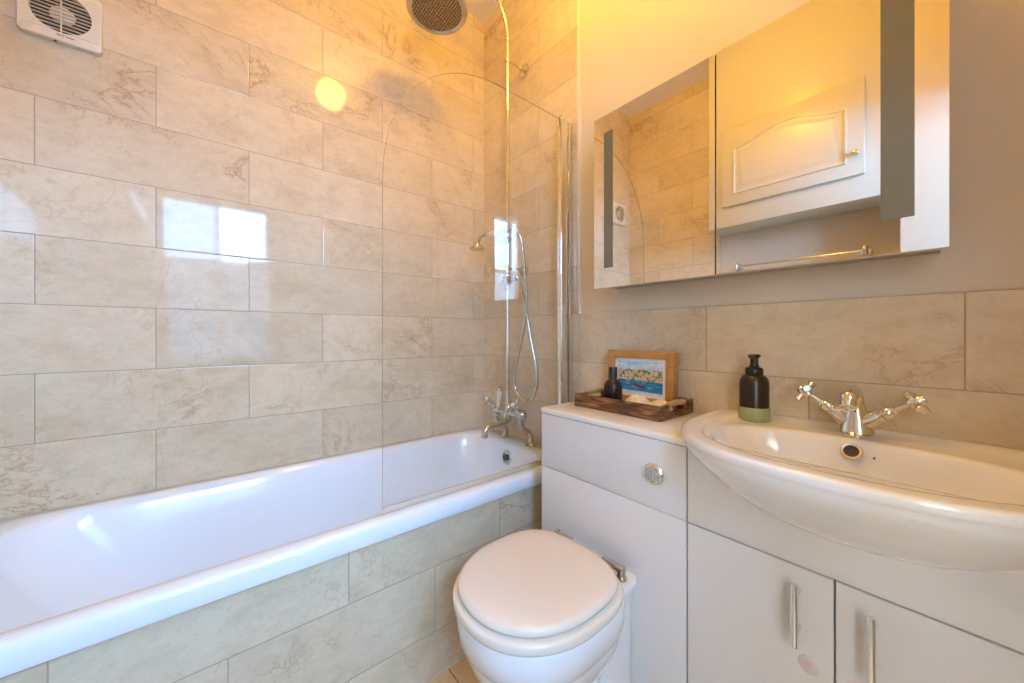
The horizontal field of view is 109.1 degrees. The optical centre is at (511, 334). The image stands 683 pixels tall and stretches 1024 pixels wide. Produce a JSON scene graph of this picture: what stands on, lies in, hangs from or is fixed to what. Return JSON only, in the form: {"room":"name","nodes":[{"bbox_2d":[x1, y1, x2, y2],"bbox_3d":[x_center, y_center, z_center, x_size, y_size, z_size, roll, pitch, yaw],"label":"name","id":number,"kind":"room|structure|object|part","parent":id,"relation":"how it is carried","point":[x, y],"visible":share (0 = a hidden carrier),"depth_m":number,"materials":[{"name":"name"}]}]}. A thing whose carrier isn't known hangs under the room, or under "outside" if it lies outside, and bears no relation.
{"room":"bathroom","nodes":[
{"label":"bathroom","id":0,"kind":"room"},
{"bbox_2d":[0,0,483,518],"bbox_3d":[-0.842,-0.350,1.577,1.950,2.800,0.150,0,0,-39],"label":"wall","id":1,"kind":"structure","parent":0,"point":[191,208],"depth_m":1.33,"materials":[{"name":"tile"}]},
{"bbox_2d":[16,0,102,56],"bbox_3d":[-1.321,-0.935,1.070,0.160,0.162,0.023,0,0,-39],"label":"fan","id":2,"kind":"object","parent":1,"relation":"attached to","point":[75,24],"visible":1,"depth_m":1.07,"materials":[{"name":"white plastic"}]},
{"bbox_2d":[30,0,91,34],"bbox_3d":[-1.320,-0.940,1.069,0.120,0.120,0.018,0,0,-39],"label":"grille","id":3,"kind":"object","parent":2,"relation":"attached to","point":[53,17],"depth_m":1.07,"materials":[{"name":"grey plastic"}]},
{"bbox_2d":[428,657,479,682],"bbox_3d":[-0.142,1.100,0.727,1.950,0.100,2.350,0,0,-39],"label":"floor","id":4,"kind":"structure","parent":0,"point":[461,672],"depth_m":1.12,"materials":[{"name":"tile"}]},
{"bbox_2d":[0,426,541,682],"bbox_3d":[-0.586,0.779,1.245,1.675,0.541,0.685,0,0,-39],"label":"bathtub","id":5,"kind":"object","parent":4,"relation":"on","point":[297,572],"visible":0.86,"depth_m":1.03,"materials":[{"name":"white ceramic"}]},
{"bbox_2d":[382,73,572,513],"bbox_3d":[-0.057,-0.199,1.289,0.802,1.413,0.024,0,0,-39],"label":"screen","id":6,"kind":"object","parent":5,"relation":"on","point":[564,128],"visible":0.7,"depth_m":1.50,"materials":[{"name":"clear glass"}]},
{"bbox_3d":[0.209,-0.200,1.509,0.042,1.388,0.024,0,0,-39],"label":"pivot post","id":7,"kind":"part","parent":6,"relation":"part of","materials":[{"name":"silver metal"}]},
{"bbox_2d":[481,387,535,446],"bbox_3d":[-0.042,0.379,1.690,0.231,0.259,0.270,0,0,-39],"label":"tap","id":8,"kind":"object","parent":5,"relation":"on","point":[509,410],"visible":1,"depth_m":1.67,"materials":[{"name":"silver metal"}]},
{"bbox_3d":[-0.108,0.323,1.758,0.064,0.073,0.064,0,0,-5],"label":"handle","id":9,"kind":"part","parent":8,"relation":"part of","materials":[{"name":"silver metal"}]},
{"bbox_3d":[-0.072,0.422,1.669,0.158,0.080,0.033,0,0,-37],"label":"spout","id":10,"kind":"part","parent":8,"relation":"part of","materials":[{"name":"silver metal"}]},
{"bbox_3d":[-0.051,0.443,1.802,0.102,0.131,0.052,0,0,-39],"label":"leg","id":11,"kind":"part","parent":8,"relation":"part of","materials":[{"name":"silver metal"}]},
{"bbox_3d":[0.016,0.323,1.606,0.064,0.073,0.064,0,0,-5],"label":"handle","id":12,"kind":"part","parent":8,"relation":"part of","materials":[{"name":"silver metal"}]},
{"bbox_3d":[0.066,0.443,1.660,0.102,0.131,0.052,0,0,-39],"label":"leg","id":13,"kind":"part","parent":8,"relation":"part of","materials":[{"name":"silver metal"}]},
{"bbox_2d":[453,529,636,682],"bbox_3d":[0.072,0.814,0.912,0.442,0.472,0.368,0,0,-39],"label":"toilet","id":14,"kind":"object","parent":4,"relation":"on","point":[532,605],"visible":1,"depth_m":0.80,"materials":[{"name":"white ceramic"}]},
{"bbox_3d":[0.052,0.617,0.896,0.391,0.024,0.368,0,0,-39],"label":"seat","id":15,"kind":"part","parent":14,"relation":"part of","materials":[{"name":"white plastic"}]},
{"bbox_3d":[0.052,0.590,0.896,0.369,0.024,0.346,0,0,-39],"label":"lid","id":16,"kind":"part","parent":14,"relation":"part of","materials":[{"name":"white plastic"}]},
{"bbox_2d":[542,413,688,682],"bbox_3d":[0.373,0.657,1.139,0.328,0.786,0.484,0,0,-39],"label":"cabinet","id":17,"kind":"object","parent":4,"relation":"on","point":[621,496],"visible":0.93,"depth_m":0.95,"materials":[{"name":"white paint"}]},
{"bbox_3d":[0.261,0.350,1.047,0.020,0.174,0.484,0,0,-39],"label":"access panel","id":18,"kind":"part","parent":17,"relation":"part of","materials":[{"name":"white paint"}]},
{"bbox_2d":[541,401,702,445],"bbox_3d":[0.375,0.253,1.141,0.322,0.019,0.488,0,0,-39],"label":"countertop","id":19,"kind":"structure","parent":17,"relation":"on","point":[669,430],"depth_m":1.03,"materials":[{"name":"white laminate"}]},
{"bbox_2d":[575,388,692,421],"bbox_3d":[0.391,0.218,1.195,0.204,0.050,0.315,0,0,-39],"label":"wooden tray","id":20,"kind":"object","parent":19,"relation":"on","point":[583,399],"visible":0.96,"depth_m":1.10,"materials":[{"name":"brown wood"}]},
{"bbox_3d":[0.296,0.203,1.310,0.098,0.019,0.017,0,0,-39],"label":"handle","id":21,"kind":"part","parent":20,"relation":"part of","materials":[{"name":"wood"}]},
{"bbox_2d":[604,367,621,399],"bbox_3d":[0.336,0.172,1.211,0.060,0.130,0.060,0,0,-39],"label":"bottle","id":22,"kind":"object","parent":20,"relation":"in","point":[612,386],"visible":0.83,"depth_m":1.19,"materials":[{"name":"black glass"}]},
{"bbox_2d":[625,394,650,403],"bbox_3d":[0.403,0.214,1.168,0.084,0.045,0.102,0,0,-39],"label":"seashell","id":23,"kind":"object","parent":20,"relation":"in","point":[637,398],"visible":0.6,"depth_m":1.15,"materials":[{"name":"beige"}]},
{"bbox_2d":[608,350,678,409],"bbox_3d":[0.440,0.146,1.248,0.038,0.183,0.246,0,0,-39],"label":"picture frame","id":24,"kind":"object","parent":20,"relation":"in","point":[652,375],"visible":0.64,"depth_m":1.22,"materials":[{"name":"brown wood"}]},
{"bbox_2d":[618,360,662,395],"bbox_3d":[0.434,0.145,1.243,0.005,0.107,0.168,0,0,-39],"label":"print","id":25,"kind":"object","parent":24,"relation":"attached to","point":[640,377],"depth_m":1.24,"materials":[{"name":"multicoloured paper"}]},
{"bbox_2d":[649,400,672,410],"bbox_3d":[0.454,0.218,1.122,0.071,0.038,0.087,0,0,-39],"label":"seashell","id":26,"kind":"object","parent":20,"relation":"in","point":[656,402],"visible":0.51,"depth_m":1.11,"materials":[{"name":"beige"}]},
{"bbox_3d":[0.485,0.203,1.080,0.098,0.019,0.017,0,0,-39],"label":"handle","id":27,"kind":"part","parent":20,"relation":"part of","materials":[{"name":"wood"}]},
{"bbox_2d":[688,446,1023,682],"bbox_3d":[0.689,0.647,0.734,0.355,0.806,0.534,0,0,-39],"label":"vanity unit","id":28,"kind":"object","parent":4,"relation":"on","point":[771,600],"visible":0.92,"depth_m":0.67,"materials":[{"name":"white paint"}]},
{"bbox_3d":[0.500,0.694,0.757,0.020,0.508,0.258,0,0,-39],"label":"door","id":29,"kind":"part","parent":28,"relation":"part of","materials":[{"name":"white paint"}]},
{"bbox_3d":[0.528,0.517,0.678,0.036,0.114,0.012,0,0,-39],"label":"handle","id":30,"kind":"part","parent":28,"relation":"part of","materials":[{"name":"silver metal"}]},
{"bbox_2d":[681,409,1023,571],"bbox_3d":[0.643,0.298,0.697,0.473,0.169,0.618,0,0,-39],"label":"basin","id":31,"kind":"object","parent":28,"relation":"on","point":[985,533],"visible":0.97,"depth_m":0.61,"materials":[{"name":"white ceramic"}]},
{"bbox_2d":[738,354,770,422],"bbox_3d":[0.634,0.137,0.955,0.071,0.172,0.071,0,0,-39],"label":"soap dispenser","id":32,"kind":"object","parent":31,"relation":"on","point":[754,386],"visible":1,"depth_m":0.93,"materials":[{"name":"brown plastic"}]},
{"bbox_2d":[794,381,930,438],"bbox_3d":[0.745,0.166,0.794,0.117,0.114,0.219,0,0,-39],"label":"tap","id":33,"kind":"object","parent":31,"relation":"on","point":[854,420],"visible":1,"depth_m":0.79,"materials":[{"name":"silver metal"}]},
{"bbox_3d":[0.721,0.149,0.864,0.056,0.074,0.082,0,0,-39],"label":"handle","id":34,"kind":"part","parent":33,"relation":"part of","materials":[{"name":"silver metal"}]},
{"bbox_3d":[0.813,0.149,0.760,0.053,0.074,0.080,0,0,-25],"label":"handle","id":35,"kind":"part","parent":33,"relation":"part of","materials":[{"name":"silver metal"}]},
{"bbox_3d":[0.593,0.517,0.600,0.036,0.114,0.012,0,0,-39],"label":"handle","id":36,"kind":"part","parent":28,"relation":"part of","materials":[{"name":"silver metal"}]},
{"bbox_3d":[0.670,0.694,0.550,0.020,0.508,0.273,0,0,-39],"label":"door","id":37,"kind":"part","parent":28,"relation":"part of","materials":[{"name":"white paint"}]},
{"bbox_2d":[465,0,502,21],"bbox_3d":[-0.142,-1.800,0.727,1.950,0.100,2.350,0,0,-39],"label":"ceiling","id":38,"kind":"structure","parent":0,"point":[481,9],"depth_m":1.95,"materials":[{"name":"white paint"}]},
{"bbox_2d":[484,0,1023,449],"bbox_3d":[0.521,-0.350,1.338,0.150,2.800,1.950,0,0,-39],"label":"wall","id":39,"kind":"structure","parent":0,"point":[946,327],"depth_m":1.05,"materials":[{"name":"beige tile"}]},
{"bbox_2d":[406,0,528,398],"bbox_3d":[-0.169,-0.652,1.590,0.592,1.914,0.245,0,0,-39],"label":"shower riser","id":40,"kind":"object","parent":39,"relation":"attached to","point":[438,17],"visible":0.97,"depth_m":1.68,"materials":[{"name":"silver metal"}]},
{"bbox_3d":[-0.303,-1.315,1.479,0.200,0.002,0.200,0,0,-39],"label":"spray plate","id":41,"kind":"part","parent":40,"relation":"part of","materials":[{"name":"grey metal"}]},
{"bbox_2d":[470,226,513,250],"bbox_3d":[-0.100,-0.455,1.708,0.074,0.074,0.301,0,0,-39],"label":"shower","id":42,"kind":"object","parent":40,"relation":"attached to","point":[492,233],"visible":1,"depth_m":1.72,"materials":[{"name":"silver metal"}]},
{"bbox_3d":[-0.029,-0.472,1.644,0.027,0.031,0.113,0,0,-39],"label":"handle","id":43,"kind":"part","parent":42,"relation":"part of","materials":[{"name":"silver metal"}]},
{"bbox_3d":[-0.057,-0.260,1.704,0.018,0.062,0.061,0,0,-14],"label":"diverter knob","id":44,"kind":"part","parent":40,"relation":"part of","materials":[{"name":"silver metal"}]},
{"bbox_3d":[-0.162,-1.425,1.595,0.385,0.369,0.018,0,0,-39],"label":"shower arm","id":45,"kind":"part","parent":40,"relation":"part of","materials":[{"name":"silver metal"}]},
{"bbox_2d":[512,227,537,401],"bbox_3d":[0.038,-0.087,1.606,0.069,0.772,0.163,0,0,-39],"label":"shower hose","id":46,"kind":"object","parent":40,"relation":"attached to","point":[524,298],"visible":1,"depth_m":1.60,"materials":[{"name":"silver metal"}]},
{"bbox_2d":[577,0,580,313],"bbox_3d":[0.279,-0.918,1.517,0.011,1.663,0.014,0,0,-39],"label":"trim","id":47,"kind":"structure","parent":39,"relation":"attached to","point":[578,1],"depth_m":1.51,"materials":[{"name":"beige"}]},
{"bbox_2d":[594,0,949,289],"bbox_3d":[0.602,-0.464,1.032,0.128,0.602,0.816,0,0,-39],"label":"upper cabinet","id":48,"kind":"object","parent":39,"relation":"attached to","point":[819,136],"visible":1,"depth_m":0.86,"materials":[{"name":"mirror"}]},
{"bbox_3d":[0.430,-0.464,1.156,0.020,0.602,0.406,0,0,-39],"label":"mirror door","id":49,"kind":"part","parent":48,"relation":"part of","materials":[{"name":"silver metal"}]},
{"bbox_3d":[0.691,-0.464,0.839,0.020,0.602,0.406,0,0,-39],"label":"mirror door","id":50,"kind":"part","parent":48,"relation":"part of","materials":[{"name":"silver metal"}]},
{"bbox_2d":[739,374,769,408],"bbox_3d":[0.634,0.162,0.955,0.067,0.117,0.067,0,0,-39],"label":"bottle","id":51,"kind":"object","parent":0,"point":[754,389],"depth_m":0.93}
]}

